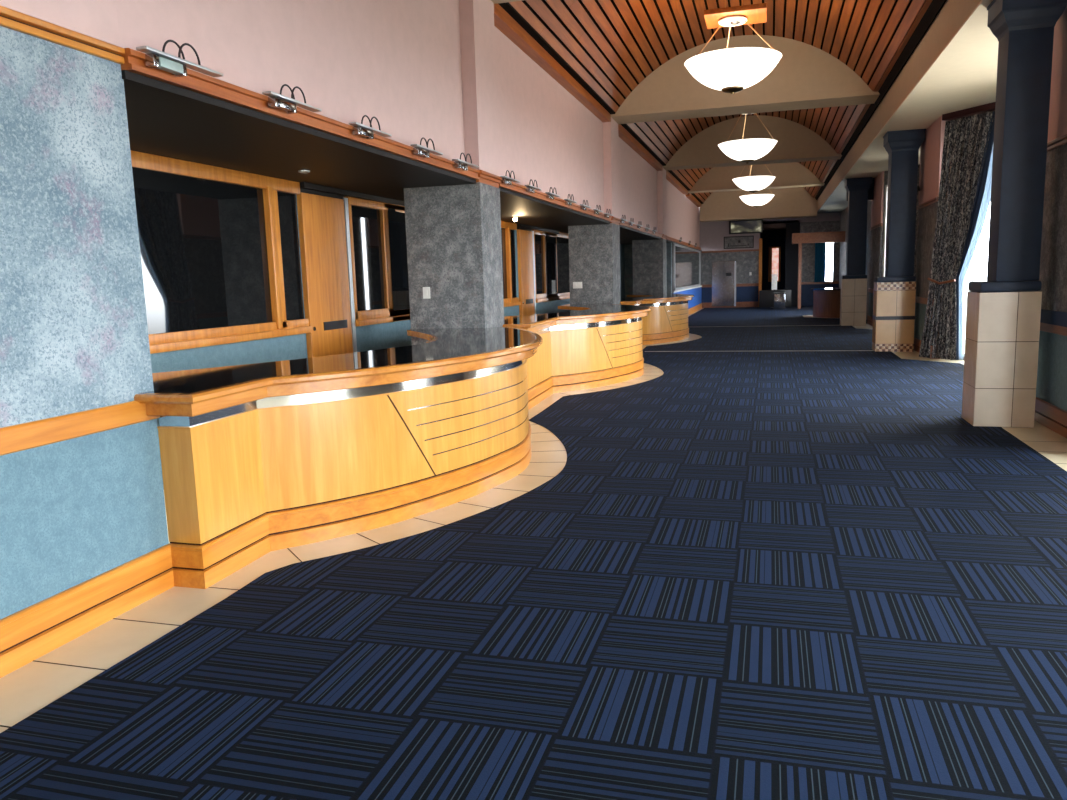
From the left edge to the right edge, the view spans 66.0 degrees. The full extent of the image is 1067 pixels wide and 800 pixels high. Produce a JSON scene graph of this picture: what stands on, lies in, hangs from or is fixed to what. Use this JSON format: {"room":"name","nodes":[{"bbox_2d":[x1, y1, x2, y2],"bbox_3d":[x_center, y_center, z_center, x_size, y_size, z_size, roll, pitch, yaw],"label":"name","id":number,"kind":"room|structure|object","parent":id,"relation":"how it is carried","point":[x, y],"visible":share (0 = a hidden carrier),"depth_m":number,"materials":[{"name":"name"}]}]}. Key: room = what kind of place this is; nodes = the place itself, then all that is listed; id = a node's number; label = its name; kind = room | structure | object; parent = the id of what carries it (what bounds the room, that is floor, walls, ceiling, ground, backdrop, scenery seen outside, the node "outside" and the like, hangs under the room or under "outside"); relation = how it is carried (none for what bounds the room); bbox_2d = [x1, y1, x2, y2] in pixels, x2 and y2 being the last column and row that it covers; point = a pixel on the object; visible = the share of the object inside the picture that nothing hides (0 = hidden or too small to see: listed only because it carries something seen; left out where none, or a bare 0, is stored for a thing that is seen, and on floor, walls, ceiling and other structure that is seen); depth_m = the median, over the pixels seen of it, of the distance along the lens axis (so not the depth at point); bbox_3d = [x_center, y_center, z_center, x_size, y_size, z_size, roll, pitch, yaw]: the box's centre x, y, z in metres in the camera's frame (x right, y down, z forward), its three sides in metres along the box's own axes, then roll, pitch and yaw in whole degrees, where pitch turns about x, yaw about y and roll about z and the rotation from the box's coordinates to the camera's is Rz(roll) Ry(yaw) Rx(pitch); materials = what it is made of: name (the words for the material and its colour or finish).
{"room":"hotel lobby","nodes":[
{"label":"hotel lobby","id":0,"kind":"room"},
{"bbox_2d":[0,0,168,618],"bbox_3d":[-3.491,-0.682,-0.299,0.780,4.600,8.909,1,9,16],"label":"wall","id":1,"kind":"structure","parent":0,"point":[74,337],"depth_m":3.53,"materials":[{"name":"blue paint"}]},
{"bbox_2d":[0,5,124,63],"bbox_3d":[-3.113,-0.924,-0.445,0.040,0.071,8.909,1,9,16],"label":"trim","id":2,"kind":"structure","parent":1,"relation":"attached to","point":[12,19],"depth_m":3.43,"materials":[{"name":"brown wood"}]},
{"bbox_2d":[0,401,159,455],"bbox_3d":[-3.069,0.695,-0.205,0.032,0.105,8.909,1,9,16],"label":"trim","id":3,"kind":"structure","parent":1,"relation":"attached to","point":[24,436],"depth_m":3.51,"materials":[{"name":"brown wood"}]},
{"bbox_2d":[0,544,173,677],"bbox_3d":[-3.044,1.489,-0.089,0.036,0.219,8.909,1,9,16],"label":"baseboard","id":4,"kind":"structure","parent":1,"relation":"attached to","point":[32,632],"depth_m":3.58,"materials":[{"name":"brown wood"}]},
{"bbox_2d":[136,40,223,76],"bbox_3d":[-1.801,-1.678,4.063,0.210,0.160,0.560,1,9,16],"label":"lamp","id":5,"kind":"object","parent":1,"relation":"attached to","point":[154,58],"visible":0.99,"depth_m":3.96,"materials":[{"name":"silver metal"}]},
{"bbox_2d":[121,48,479,179],"bbox_3d":[-1.271,-1.920,6.046,0.162,0.095,4.750,1,9,16],"label":"trim","id":6,"kind":"structure","parent":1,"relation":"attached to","point":[134,61],"depth_m":4.79,"materials":[{"name":"brown wood"}]},
{"bbox_2d":[150,194,624,489],"bbox_3d":[-0.295,-1.974,15.043,0.200,2.500,22.400,1,9,16],"label":"wall","id":7,"kind":"structure","parent":0,"point":[390,334],"depth_m":7.67,"materials":[{"name":"blue paint"}]},
{"bbox_2d":[130,150,312,353],"bbox_3d":[-2.675,-1.104,6.252,0.090,1.420,3.430,1,9,16],"label":"window","id":8,"kind":"structure","parent":7,"relation":"in","point":[219,247],"depth_m":6.64,"materials":[{"name":"brown wood"}]},
{"bbox_2d":[300,188,342,198],"bbox_3d":[-2.129,-2.055,8.204,0.040,0.040,0.840,1,9,16],"label":"trim","id":9,"kind":"structure","parent":7,"relation":"attached to","point":[301,189],"depth_m":8.18,"materials":[{"name":"brown wood"}]},
{"bbox_2d":[296,192,352,357],"bbox_3d":[-2.082,-0.878,8.373,0.066,2.340,0.820,1,9,16],"label":"door","id":10,"kind":"structure","parent":7,"relation":"in","point":[321,219],"depth_m":8.24,"materials":[{"name":"brown wood"}]},
{"bbox_2d":[343,198,356,352],"bbox_3d":[-1.961,-0.955,8.805,0.060,2.360,0.070,1,9,16],"label":"trim","id":11,"kind":"structure","parent":7,"relation":"attached to","point":[346,210],"depth_m":8.73,"materials":[{"name":"brown wood"}]},
{"bbox_2d":[300,182,404,205],"bbox_3d":[-1.846,-2.238,9.077,0.100,0.050,2.710,1,9,16],"label":"trim","id":12,"kind":"structure","parent":7,"relation":"attached to","point":[345,193],"depth_m":8.59,"materials":[{"name":"brown wood"}]},
{"bbox_2d":[344,196,409,325],"bbox_3d":[-1.709,-1.601,9.600,0.090,1.370,1.730,1,9,16],"label":"window","id":13,"kind":"structure","parent":7,"relation":"in","point":[367,222],"depth_m":9.25,"materials":[{"name":"brown wood"}]},
{"bbox_2d":[384,203,520,321],"bbox_3d":[-1.002,-2.007,12.048,0.090,1.420,5.230,1,9,16],"label":"window","id":14,"kind":"structure","parent":7,"relation":"in","point":[397,255],"depth_m":9.99,"materials":[{"name":"brown wood"}]},
{"bbox_2d":[517,229,534,314],"bbox_3d":[-0.121,-1.937,15.171,0.066,2.340,0.820,1,9,16],"label":"door","id":15,"kind":"structure","parent":7,"relation":"in","point":[524,238],"depth_m":15.00,"materials":[{"name":"brown wood"}]},
{"bbox_2d":[532,230,535,313],"bbox_3d":[0.001,-2.015,15.603,0.060,2.360,0.070,1,9,16],"label":"trim","id":16,"kind":"structure","parent":7,"relation":"attached to","point":[532,230],"depth_m":15.54,"materials":[{"name":"brown wood"}]},
{"bbox_2d":[517,224,558,233],"bbox_3d":[0.116,-3.297,15.875,0.100,0.050,2.710,1,9,16],"label":"trim","id":17,"kind":"structure","parent":7,"relation":"attached to","point":[518,225],"depth_m":15.49,"materials":[{"name":"brown wood"}]},
{"bbox_2d":[533,230,558,302],"bbox_3d":[0.252,-2.660,16.398,0.090,1.370,1.730,1,9,16],"label":"window","id":18,"kind":"structure","parent":7,"relation":"in","point":[538,235],"depth_m":16.05,"materials":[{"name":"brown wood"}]},
{"bbox_2d":[543,232,569,300],"bbox_3d":[0.944,-3.059,18.795,0.090,1.420,5.230,1,9,16],"label":"window","id":19,"kind":"structure","parent":7,"relation":"in","point":[560,270],"depth_m":17.18,"materials":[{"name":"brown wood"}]},
{"bbox_2d":[121,70,672,244],"bbox_3d":[0.428,-3.171,14.648,1.580,0.040,22.400,1,9,16],"label":"ceiling","id":20,"kind":"structure","parent":0,"point":[164,119],"depth_m":5.96,"materials":[{"name":"grey paint"}]},
{"bbox_2d":[116,0,699,246],"bbox_3d":[2.486,-5.103,19.647,0.215,2.016,33.600,1,9,16],"label":"wall","id":21,"kind":"structure","parent":0,"point":[398,63],"depth_m":6.86,"materials":[{"name":"pink paint"}]},
{"bbox_2d":[262,84,321,113],"bbox_3d":[-1.529,-1.824,5.004,0.210,0.160,0.560,1,9,16],"label":"lamp","id":22,"kind":"object","parent":21,"relation":"attached to","point":[275,100],"visible":0.98,"depth_m":4.91,"materials":[{"name":"silver metal"}]},
{"bbox_2d":[349,115,391,138],"bbox_3d":[-1.250,-1.975,5.973,0.210,0.160,0.560,1,9,16],"label":"lamp","id":23,"kind":"object","parent":21,"relation":"attached to","point":[360,129],"visible":0.99,"depth_m":5.87,"materials":[{"name":"silver metal"}]},
{"bbox_2d":[411,137,442,157],"bbox_3d":[-0.967,-2.128,6.952,0.210,0.160,0.560,1,9,16],"label":"lamp","id":24,"kind":"object","parent":21,"relation":"attached to","point":[420,150],"visible":1,"depth_m":6.85,"materials":[{"name":"silver metal"}]},
{"bbox_2d":[452,153,478,170],"bbox_3d":[-0.715,-2.264,7.826,0.210,0.160,0.560,1,9,16],"label":"lamp","id":25,"kind":"object","parent":21,"relation":"attached to","point":[460,164],"visible":0.98,"depth_m":7.72,"materials":[{"name":"silver metal"}]},
{"bbox_2d":[476,170,501,187],"bbox_3d":[-0.520,-2.310,8.610,0.185,0.121,0.650,1,9,16],"label":"trim","id":26,"kind":"structure","parent":21,"relation":"attached to","point":[487,178],"depth_m":8.56,"materials":[{"name":"brown wood"}]},
{"bbox_2d":[500,170,519,184],"bbox_3d":[-0.331,-2.471,9.156,0.210,0.160,0.560,1,9,16],"label":"lamp","id":27,"kind":"object","parent":21,"relation":"attached to","point":[505,180],"visible":0.99,"depth_m":9.05,"materials":[{"name":"silver metal"}]},
{"bbox_2d":[525,179,541,192],"bbox_3d":[-0.073,-2.610,10.050,0.210,0.160,0.560,1,9,16],"label":"lamp","id":28,"kind":"object","parent":21,"relation":"attached to","point":[529,188],"visible":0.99,"depth_m":9.93,"materials":[{"name":"silver metal"}]},
{"bbox_2d":[494,4,610,121],"bbox_3d":[0.427,-4.642,11.830,0.145,0.130,6.680,1,9,16],"label":"trim","id":29,"kind":"structure","parent":21,"relation":"attached to","point":[503,21],"depth_m":10.71,"materials":[{"name":"brown wood"}]},
{"bbox_2d":[499,180,611,221],"bbox_3d":[0.470,-2.860,12.080,0.162,0.095,6.650,1,9,16],"label":"trim","id":30,"kind":"structure","parent":21,"relation":"attached to","point":[514,187],"depth_m":10.90,"materials":[{"name":"brown wood"}]},
{"bbox_2d":[618,124,662,170],"bbox_3d":[2.489,-5.755,18.976,0.145,0.130,6.880,1,9,16],"label":"trim","id":31,"kind":"structure","parent":21,"relation":"attached to","point":[623,133],"depth_m":18.25,"materials":[{"name":"brown wood"}]},
{"bbox_2d":[619,221,662,237],"bbox_3d":[2.526,-3.970,19.207,0.162,0.095,6.750,1,9,16],"label":"trim","id":32,"kind":"structure","parent":21,"relation":"attached to","point":[626,224],"depth_m":18.72,"materials":[{"name":"brown wood"}]},
{"bbox_2d":[666,170,687,194],"bbox_3d":[4.494,-6.838,25.927,0.145,0.130,6.450,1,9,16],"label":"trim","id":33,"kind":"structure","parent":21,"relation":"attached to","point":[669,176],"depth_m":25.66,"materials":[{"name":"brown wood"}]},
{"bbox_2d":[688,162,823,192],"bbox_3d":[7.709,-7.935,28.538,4.690,1.171,0.660,1,9,16],"label":"trim","id":34,"kind":"structure","parent":21,"relation":"attached to","point":[792,174],"depth_m":28.26,"materials":[{"name":"beige paint"}]},
{"bbox_2d":[459,0,499,175],"bbox_3d":[-0.553,-3.267,8.470,0.145,1.812,0.650,1,9,16],"label":"pillar","id":35,"kind":"structure","parent":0,"point":[477,31],"depth_m":8.28,"materials":[{"name":"pink paint"}]},
{"bbox_2d":[498,2,615,113],"bbox_3d":[2.699,-4.776,11.154,4.710,0.200,6.680,1,9,16],"label":"trim","id":36,"kind":"structure","parent":35,"relation":"attached to","point":[507,6],"depth_m":10.68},
{"bbox_2d":[0,308,1066,732],"bbox_3d":[5.178,-1.287,18.202,9.000,0.101,49.000,1,9,16],"label":"floor","id":37,"kind":"structure","parent":0,"point":[26,690],"depth_m":4.15,"materials":[{"name":"beige tile"}]},
{"bbox_2d":[134,327,542,588],"bbox_3d":[-0.993,0.096,6.294,1.970,0.996,5.040,1,9,16],"label":"reception counter","id":38,"kind":"object","parent":37,"relation":"on","point":[258,459],"depth_m":4.81,"materials":[{"name":"brown wood"}]},
{"bbox_2d":[144,327,535,392],"bbox_3d":[-1.033,-0.378,6.242,1.909,0.040,4.952,1,9,16],"label":"countertop","id":39,"kind":"structure","parent":38,"relation":"on","point":[451,342],"depth_m":5.29,"materials":[{"name":"black stone"}]},
{"bbox_2d":[404,182,503,344],"bbox_3d":[-0.821,-1.035,8.895,0.840,2.464,0.650,1,9,16],"label":"pillar","id":40,"kind":"structure","parent":37,"relation":"on","point":[454,241],"depth_m":8.53,"materials":[{"name":"grey paper"}]},
{"bbox_2d":[0,306,1066,799],"bbox_3d":[4.360,-0.858,15.074,5.600,0.013,42.480,1,9,16],"label":"carpet","id":41,"kind":"object","parent":37,"relation":"on","point":[769,564],"depth_m":3.44,"materials":[{"name":"blue carpet"}]},
{"bbox_2d":[771,274,776,307],"bbox_3d":[9.885,-4.473,33.727,0.280,1.394,0.230,1,9,16],"label":"stand","id":42,"kind":"object","parent":41,"relation":"on","point":[774,276],"visible":0.9,"depth_m":33.67,"materials":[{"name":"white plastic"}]},
{"bbox_2d":[759,290,790,306],"bbox_3d":[10.259,-4.312,34.892,1.300,0.714,0.400,1,9,16],"label":"base cabinet","id":43,"kind":"object","parent":41,"relation":"on","point":[765,296],"visible":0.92,"depth_m":34.76,"materials":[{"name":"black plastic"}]},
{"bbox_2d":[774,292,785,309],"bbox_3d":[9.755,-3.925,32.572,0.460,0.654,0.440,1,9,16],"label":"box","id":44,"kind":"object","parent":41,"relation":"on","point":[779,298],"visible":0.99,"depth_m":32.39,"materials":[{"name":"metal"}]},
{"bbox_2d":[503,303,650,409],"bbox_3d":[0.733,-0.836,12.275,1.969,0.996,6.726,1,9,16],"label":"reception counter","id":45,"kind":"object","parent":37,"relation":"on","point":[596,345],"depth_m":10.95,"materials":[{"name":"brown wood"}]},
{"bbox_2d":[504,303,646,323],"bbox_3d":[0.696,-1.312,12.236,1.909,0.040,6.668,1,9,16],"label":"countertop","id":46,"kind":"structure","parent":45,"relation":"on","point":[597,308],"depth_m":11.55,"materials":[{"name":"black laminate"}]},
{"bbox_2d":[568,223,620,310],"bbox_3d":[1.201,-2.127,15.903,0.840,2.464,0.800,1,9,16],"label":"pillar","id":47,"kind":"structure","parent":37,"relation":"on","point":[594,250],"depth_m":15.46,"materials":[{"name":"grey paper"}]},
{"bbox_2d":[632,239,666,297],"bbox_3d":[3.271,-3.244,23.077,0.840,2.464,0.800,1,9,16],"label":"pillar","id":48,"kind":"structure","parent":37,"relation":"on","point":[649,256],"depth_m":22.63,"materials":[{"name":"grey paper"}]},
{"bbox_2d":[620,293,693,344],"bbox_3d":[2.788,-1.947,19.402,1.969,0.996,6.826,1,9,16],"label":"reception counter","id":49,"kind":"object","parent":37,"relation":"on","point":[667,320],"depth_m":18.13,"materials":[{"name":"brown wood"}]},
{"bbox_2d":[621,293,689,300],"bbox_3d":[2.752,-2.422,19.363,1.909,0.040,6.768,1,9,16],"label":"countertop","id":50,"kind":"structure","parent":49,"relation":"on","point":[655,295],"depth_m":19.14,"materials":[{"name":"black laminate"}]},
{"bbox_2d":[797,243,801,308],"bbox_3d":[10.497,-4.873,32.394,0.120,2.550,0.250,1,9,16],"label":"trim","id":51,"kind":"structure","parent":37,"relation":"on","point":[800,244],"depth_m":32.27,"materials":[{"name":"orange wood"}]},
{"bbox_2d":[811,287,840,317],"bbox_3d":[9.656,-3.163,26.615,1.272,0.900,2.544,1,9,16],"label":"desk","id":52,"kind":"object","parent":37,"relation":"on","point":[826,301],"visible":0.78,"depth_m":25.87,"materials":[{"name":"brown wood"}]},
{"bbox_2d":[840,177,871,325],"bbox_3d":[8.565,-3.911,21.857,0.666,3.829,0.630,1,9,16],"label":"column","id":53,"kind":"structure","parent":37,"relation":"on","point":[853,294],"depth_m":21.66,"materials":[{"name":"tile"}]},
{"bbox_2d":[872,129,925,351],"bbox_3d":[6.515,-2.799,14.718,0.707,3.829,0.610,1,9,16],"label":"column","id":54,"kind":"structure","parent":37,"relation":"on","point":[893,317],"depth_m":14.53,"materials":[{"name":"paint"}]},
{"bbox_2d":[962,0,1066,427],"bbox_3d":[4.385,-1.676,7.520,0.580,3.829,0.530,1,9,16],"label":"column","id":55,"kind":"structure","parent":37,"relation":"on","point":[1003,315],"depth_m":7.39,"materials":[{"name":"paint"}]},
{"bbox_2d":[603,118,619,218],"bbox_3d":[1.469,-4.359,15.478,0.145,1.812,0.800,1,9,16],"label":"pillar","id":56,"kind":"structure","parent":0,"point":[610,129],"depth_m":15.19,"materials":[{"name":"pink paint"}]},
{"bbox_2d":[621,124,665,165],"bbox_3d":[4.760,-5.889,18.300,4.710,0.200,6.880,1,9,16],"label":"trim","id":57,"kind":"structure","parent":56,"relation":"attached to","point":[625,126],"depth_m":18.35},
{"bbox_2d":[611,35,879,123],"bbox_3d":[3.693,-5.766,14.617,4.690,1.171,0.800,1,9,16],"label":"ceiling arch","id":58,"kind":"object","parent":56,"relation":"attached to","point":[806,76],"depth_m":14.29,"materials":[{"name":"beige paint"}]},
{"bbox_2d":[624,243,671,297],"bbox_3d":[3.515,-3.623,25.474,1.540,2.500,0.200,1,9,16],"label":"wall","id":59,"kind":"structure","parent":0,"point":[627,248],"depth_m":25.40,"materials":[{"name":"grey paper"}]},
{"bbox_2d":[657,166,665,234],"bbox_3d":[3.539,-5.477,22.652,0.145,1.812,0.800,1,9,16],"label":"wall","id":60,"kind":"structure","parent":0,"point":[661,175],"depth_m":22.34,"materials":[{"name":"pink paint"}]},
{"bbox_2d":[663,115,841,169],"bbox_3d":[5.769,-6.888,21.815,4.690,1.171,0.710,1,9,16],"label":"ceiling arch","id":61,"kind":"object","parent":60,"relation":"attached to","point":[796,142],"depth_m":21.49,"materials":[{"name":"beige paint"}]},
{"bbox_2d":[672,287,701,308],"bbox_3d":[5.096,-3.683,30.954,1.560,0.930,11.100,1,9,16],"label":"wall","id":62,"kind":"structure","parent":0,"point":[697,292],"depth_m":32.63,"materials":[{"name":"blue paint"}]},
{"bbox_2d":[672,242,701,292],"bbox_3d":[5.060,-4.919,30.772,1.560,1.570,11.100,1,9,16],"label":"window frame","id":63,"kind":"structure","parent":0,"point":[673,242],"depth_m":32.93,"materials":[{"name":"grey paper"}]},
{"bbox_2d":[666,236,700,249],"bbox_3d":[5.356,-5.499,29.018,0.162,0.095,12.300,1,9,16],"label":"trim","id":64,"kind":"structure","parent":63,"relation":"attached to","point":[668,237],"depth_m":27.29,"materials":[{"name":"brown wood"}]},
{"bbox_2d":[673,243,699,290],"bbox_3d":[5.692,-4.840,30.076,0.040,1.440,9.900,1,9,16],"label":"window","id":65,"kind":"structure","parent":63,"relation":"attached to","point":[686,261],"depth_m":28.88,"materials":[{"name":"clear glass"}]},
{"bbox_2d":[509,0,946,202],"bbox_3d":[3.641,-5.782,14.525,4.760,1.348,42.500,1,9,16],"label":"ceiling","id":66,"kind":"structure","parent":0,"point":[613,45],"depth_m":12.61,"materials":[{"name":"brown wood"}]},
{"bbox_2d":[684,0,781,93],"bbox_3d":[2.700,-4.987,11.131,1.294,1.615,1.294,1,9,16],"label":"pendant","id":67,"kind":"object","parent":66,"relation":"hanging from","point":[728,70],"visible":1,"depth_m":10.88,"materials":[{"name":"beige glass"}]},
{"bbox_2d":[718,113,777,163],"bbox_3d":[4.783,-6.113,18.353,1.294,1.615,1.294,1,9,16],"label":"pendant","id":68,"kind":"object","parent":66,"relation":"hanging from","point":[746,151],"visible":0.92,"depth_m":18.07,"materials":[{"name":"beige glass"}]},
{"bbox_2d":[732,165,774,192],"bbox_3d":[6.771,-7.186,25.242,1.294,1.615,1.294,1,9,16],"label":"pendant","id":69,"kind":"object","parent":66,"relation":"hanging from","point":[753,184],"visible":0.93,"depth_m":24.95,"materials":[{"name":"beige glass"}]},
{"bbox_2d":[740,189,773,207],"bbox_3d":[8.443,-8.089,31.038,1.294,1.615,1.294,1,9,16],"label":"pendant","id":70,"kind":"object","parent":66,"relation":"hanging from","point":[755,200],"visible":0.9,"depth_m":30.73,"materials":[{"name":"beige glass"}]},
{"bbox_2d":[700,213,839,302],"bbox_3d":[9.278,-6.889,35.167,7.400,5.800,0.150,1,9,16],"label":"wall","id":71,"kind":"structure","parent":0,"point":[712,234],"depth_m":35.41,"materials":[{"name":"paint"}]},
{"bbox_2d":[712,261,735,306],"bbox_3d":[8.262,-5.038,35.644,1.030,1.940,0.050,1,9,16],"label":"door","id":72,"kind":"structure","parent":71,"relation":"in","point":[723,272],"depth_m":35.63,"materials":[{"name":"metal"}]},
{"bbox_2d":[702,302,757,307],"bbox_3d":[8.537,-4.137,35.718,2.460,0.240,0.025,1,9,16],"label":"baseboard","id":73,"kind":"structure","parent":71,"relation":"attached to","point":[709,304],"depth_m":35.61,"materials":[{"name":"red wood"}]},
{"bbox_2d":[702,249,758,252],"bbox_3d":[8.471,-6.412,35.386,2.460,0.080,0.020,1,9,16],"label":"trim","id":74,"kind":"structure","parent":71,"relation":"attached to","point":[749,249],"depth_m":35.37,"materials":[{"name":"red wood"}]},
{"bbox_2d":[724,236,753,248],"bbox_3d":[8.800,-6.763,35.230,1.250,0.520,0.029,1,9,16],"label":"framed print","id":75,"kind":"object","parent":71,"relation":"attached to","point":[732,242],"visible":1,"depth_m":35.22,"materials":[{"name":"grey paper"}]},
{"bbox_2d":[729,219,762,233],"bbox_3d":[9.055,-7.379,35.021,1.400,0.565,0.105,1,9,16],"label":"television","id":76,"kind":"object","parent":71,"relation":"attached to","point":[739,226],"visible":1,"depth_m":34.98,"materials":[{"name":"black plastic"}]},
{"bbox_2d":[700,187,817,221],"bbox_3d":[9.377,-8.504,34.335,4.690,1.831,0.900,1,9,16],"label":"trim","id":77,"kind":"structure","parent":71,"relation":"attached to","point":[796,202],"depth_m":33.98,"materials":[{"name":"beige paint"}]},
{"bbox_2d":[758,238,761,306],"bbox_3d":[9.732,-5.446,35.236,0.130,2.900,0.220,1,9,16],"label":"trim","id":78,"kind":"structure","parent":71,"relation":"attached to","point":[760,240],"depth_m":35.09,"materials":[{"name":"brown wood"}]},
{"bbox_2d":[817,0,980,210],"bbox_3d":[6.008,-5.019,13.961,0.140,0.770,42.500,1,9,16],"label":"trim","id":79,"kind":"structure","parent":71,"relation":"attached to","point":[954,13],"depth_m":11.11,"materials":[{"name":"beige paint"}]},
{"bbox_2d":[760,229,785,289],"bbox_3d":[11.828,-6.805,40.260,1.900,4.000,0.200,1,9,16],"label":"wall","id":80,"kind":"structure","parent":0,"point":[770,238],"depth_m":40.15,"materials":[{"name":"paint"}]},
{"bbox_2d":[768,246,780,281],"bbox_3d":[11.774,-6.633,40.134,0.570,1.700,0.120,1,9,16],"label":"window","id":81,"kind":"structure","parent":80,"relation":"in","point":[774,261],"depth_m":40.07,"materials":[{"name":"brown wood"}]},
{"bbox_2d":[763,220,799,229],"bbox_3d":[11.077,-7.930,37.407,1.800,0.100,5.700,1,9,16],"label":"ceiling","id":82,"kind":"structure","parent":0,"point":[782,226],"depth_m":36.88,"materials":[{"name":"brown wood"}]},
{"bbox_2d":[785,221,839,305],"bbox_3d":[11.742,-5.710,34.561,2.200,3.500,0.200,1,9,16],"label":"wall","id":83,"kind":"structure","parent":0,"point":[808,249],"depth_m":34.53,"materials":[{"name":"grey paint"}]},
{"bbox_2d":[814,243,825,281],"bbox_3d":[11.964,-5.797,34.281,0.422,1.740,0.075,1,9,16],"label":"curtain","id":84,"kind":"object","parent":83,"relation":"hanging from","point":[820,248],"visible":0.82,"depth_m":34.28,"materials":[{"name":"teal fabric"}]},
{"bbox_2d":[839,206,847,286],"bbox_3d":[12.133,-5.489,31.852,0.150,3.830,5.200,1,9,16],"label":"wall","id":85,"kind":"structure","parent":0,"point":[843,215],"depth_m":32.46,"materials":[{"name":"grey paper"}]},
{"bbox_2d":[792,231,844,243],"bbox_3d":[11.124,-6.327,32.013,2.000,0.400,0.400,1,9,16],"label":"trim","id":86,"kind":"structure","parent":85,"relation":"attached to","point":[837,236],"depth_m":31.84,"materials":[{"name":"red wood"}]},
{"bbox_2d":[865,200,871,319],"bbox_3d":[9.735,-4.194,23.538,0.150,3.830,2.700,1,9,16],"label":"wall","id":87,"kind":"structure","parent":0,"point":[869,206],"depth_m":24.08,"materials":[{"name":"paint"}]},
{"bbox_2d":[868,171,883,316],"bbox_3d":[8.957,-3.840,21.291,0.200,3.830,2.100,1,9,16],"label":"wall","id":88,"kind":"structure","parent":0,"point":[876,234],"depth_m":21.12,"materials":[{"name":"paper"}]},
{"bbox_2d":[846,179,873,201],"bbox_3d":[8.793,-5.598,21.933,0.810,0.530,0.250,1,9,16],"label":"trim","id":89,"kind":"structure","parent":88,"relation":"attached to","point":[871,189],"depth_m":21.78,"materials":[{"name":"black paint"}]},
{"bbox_2d":[881,185,884,276],"bbox_3d":[8.674,-3.556,20.346,0.120,3.440,0.020,-6,9,-24],"label":"wall","id":90,"kind":"structure","parent":0,"point":[884,185],"depth_m":20.24,"materials":[{"name":"grey paper"}]},
{"bbox_2d":[817,0,998,213],"bbox_3d":[7.301,-4.627,13.754,2.750,0.020,42.700,1,9,16],"label":"ceiling","id":91,"kind":"structure","parent":0,"point":[963,75],"depth_m":11.08,"materials":[{"name":"beige paint"}]},
{"bbox_2d":[914,164,919,275],"bbox_3d":[8.630,-3.382,18.455,0.090,3.730,1.206,1,9,16],"label":"curtain","id":92,"kind":"object","parent":91,"relation":"hanging from","point":[918,164],"visible":0.12,"depth_m":18.43,"materials":[{"name":"fabric"}]},
{"bbox_2d":[914,115,945,344],"bbox_3d":[6.829,-2.704,14.005,0.250,3.830,1.850,1,9,16],"label":"wall","id":93,"kind":"structure","parent":0,"point":[931,150],"depth_m":14.00,"materials":[{"name":"pink paint"}]},
{"bbox_2d":[914,337,936,358],"bbox_3d":[6.869,-0.919,14.272,0.276,0.219,1.902,1,9,16],"label":"baseboard","id":94,"kind":"structure","parent":93,"relation":"attached to","point":[917,342],"depth_m":14.51,"materials":[{"name":"red wood"}]},
{"bbox_2d":[916,197,938,209],"bbox_3d":[6.796,-3.333,13.917,0.280,0.071,1.910,1,9,16],"label":"trim","id":95,"kind":"structure","parent":93,"relation":"attached to","point":[935,199],"depth_m":13.81,"materials":[{"name":"red wood"}]},
{"bbox_2d":[942,102,995,120],"bbox_3d":[6.710,-4.316,12.145,0.170,0.088,1.480,-5,9,-20],"label":"curtain rod","id":96,"kind":"object","parent":93,"relation":"attached to","point":[989,107],"visible":0.64,"depth_m":12.36,"materials":[{"name":"red wood"}]},
{"bbox_2d":[919,111,994,359],"bbox_3d":[6.579,-2.474,12.823,0.136,3.707,1.240,-5,9,-21],"label":"curtain","id":97,"kind":"object","parent":96,"relation":"hanging from","point":[968,141],"visible":0.99,"depth_m":12.82,"materials":[{"name":"black fabric"}]},
{"bbox_2d":[959,142,993,359],"bbox_3d":[6.774,-2.437,12.577,0.048,3.681,0.722,-5,9,-20],"label":"sheer curtain","id":98,"kind":"object","parent":96,"relation":"hanging from","point":[986,200],"visible":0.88,"depth_m":12.60,"materials":[{"name":"white fabric"}]},
{"bbox_2d":[963,252,974,340],"bbox_3d":[8.181,-2.835,15.552,0.500,3.440,0.120,-8,10,-36],"label":"window","id":99,"kind":"structure","parent":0,"point":[969,277],"depth_m":15.63,"materials":[{"name":"white glass"}]},
{"bbox_2d":[1036,6,1066,410],"bbox_3d":[4.721,-1.587,6.842,0.330,3.830,1.950,1,9,16],"label":"wall","id":100,"kind":"structure","parent":0,"point":[1053,259],"depth_m":7.41,"materials":[{"name":"paint"}]},
{"bbox_2d":[1034,397,1066,437],"bbox_3d":[4.761,0.199,7.109,0.356,0.219,2.002,1,9,16],"label":"baseboard","id":101,"kind":"structure","parent":100,"relation":"attached to","point":[1050,416],"depth_m":7.40,"materials":[{"name":"red wood"}]},
{"bbox_2d":[1040,309,1066,326],"bbox_3d":[4.582,-0.685,7.033,0.040,0.120,1.970,1,9,16],"label":"trim","id":102,"kind":"structure","parent":100,"relation":"attached to","point":[1058,318],"depth_m":7.32,"materials":[{"name":"blue paint"}]},
{"bbox_2d":[1040,322,1066,335],"bbox_3d":[4.739,-0.595,6.992,0.352,0.105,1.994,1,9,16],"label":"trim","id":103,"kind":"structure","parent":100,"relation":"attached to","point":[1060,330],"depth_m":7.37,"materials":[{"name":"red wood"}]},
{"bbox_2d":[1047,134,1066,151],"bbox_3d":[4.688,-2.215,6.754,0.360,0.071,2.010,1,9,16],"label":"trim","id":104,"kind":"structure","parent":100,"relation":"attached to","point":[1062,140],"depth_m":7.33,"materials":[{"name":"red wood"}]},
{"bbox_3d":[9.046,-1.734,19.915,1.101,0.060,1.248,1,9,16],"label":"wall","id":105,"kind":"structure","parent":0,"visible":0},
{"bbox_2d":[882,185,887,276],"bbox_3d":[8.724,-3.541,20.238,0.060,3.440,0.220,-6,9,-24],"label":"window","id":106,"kind":"structure","parent":105,"relation":"in","point":[885,214],"depth_m":20.21,"materials":[{"name":"white glass"}]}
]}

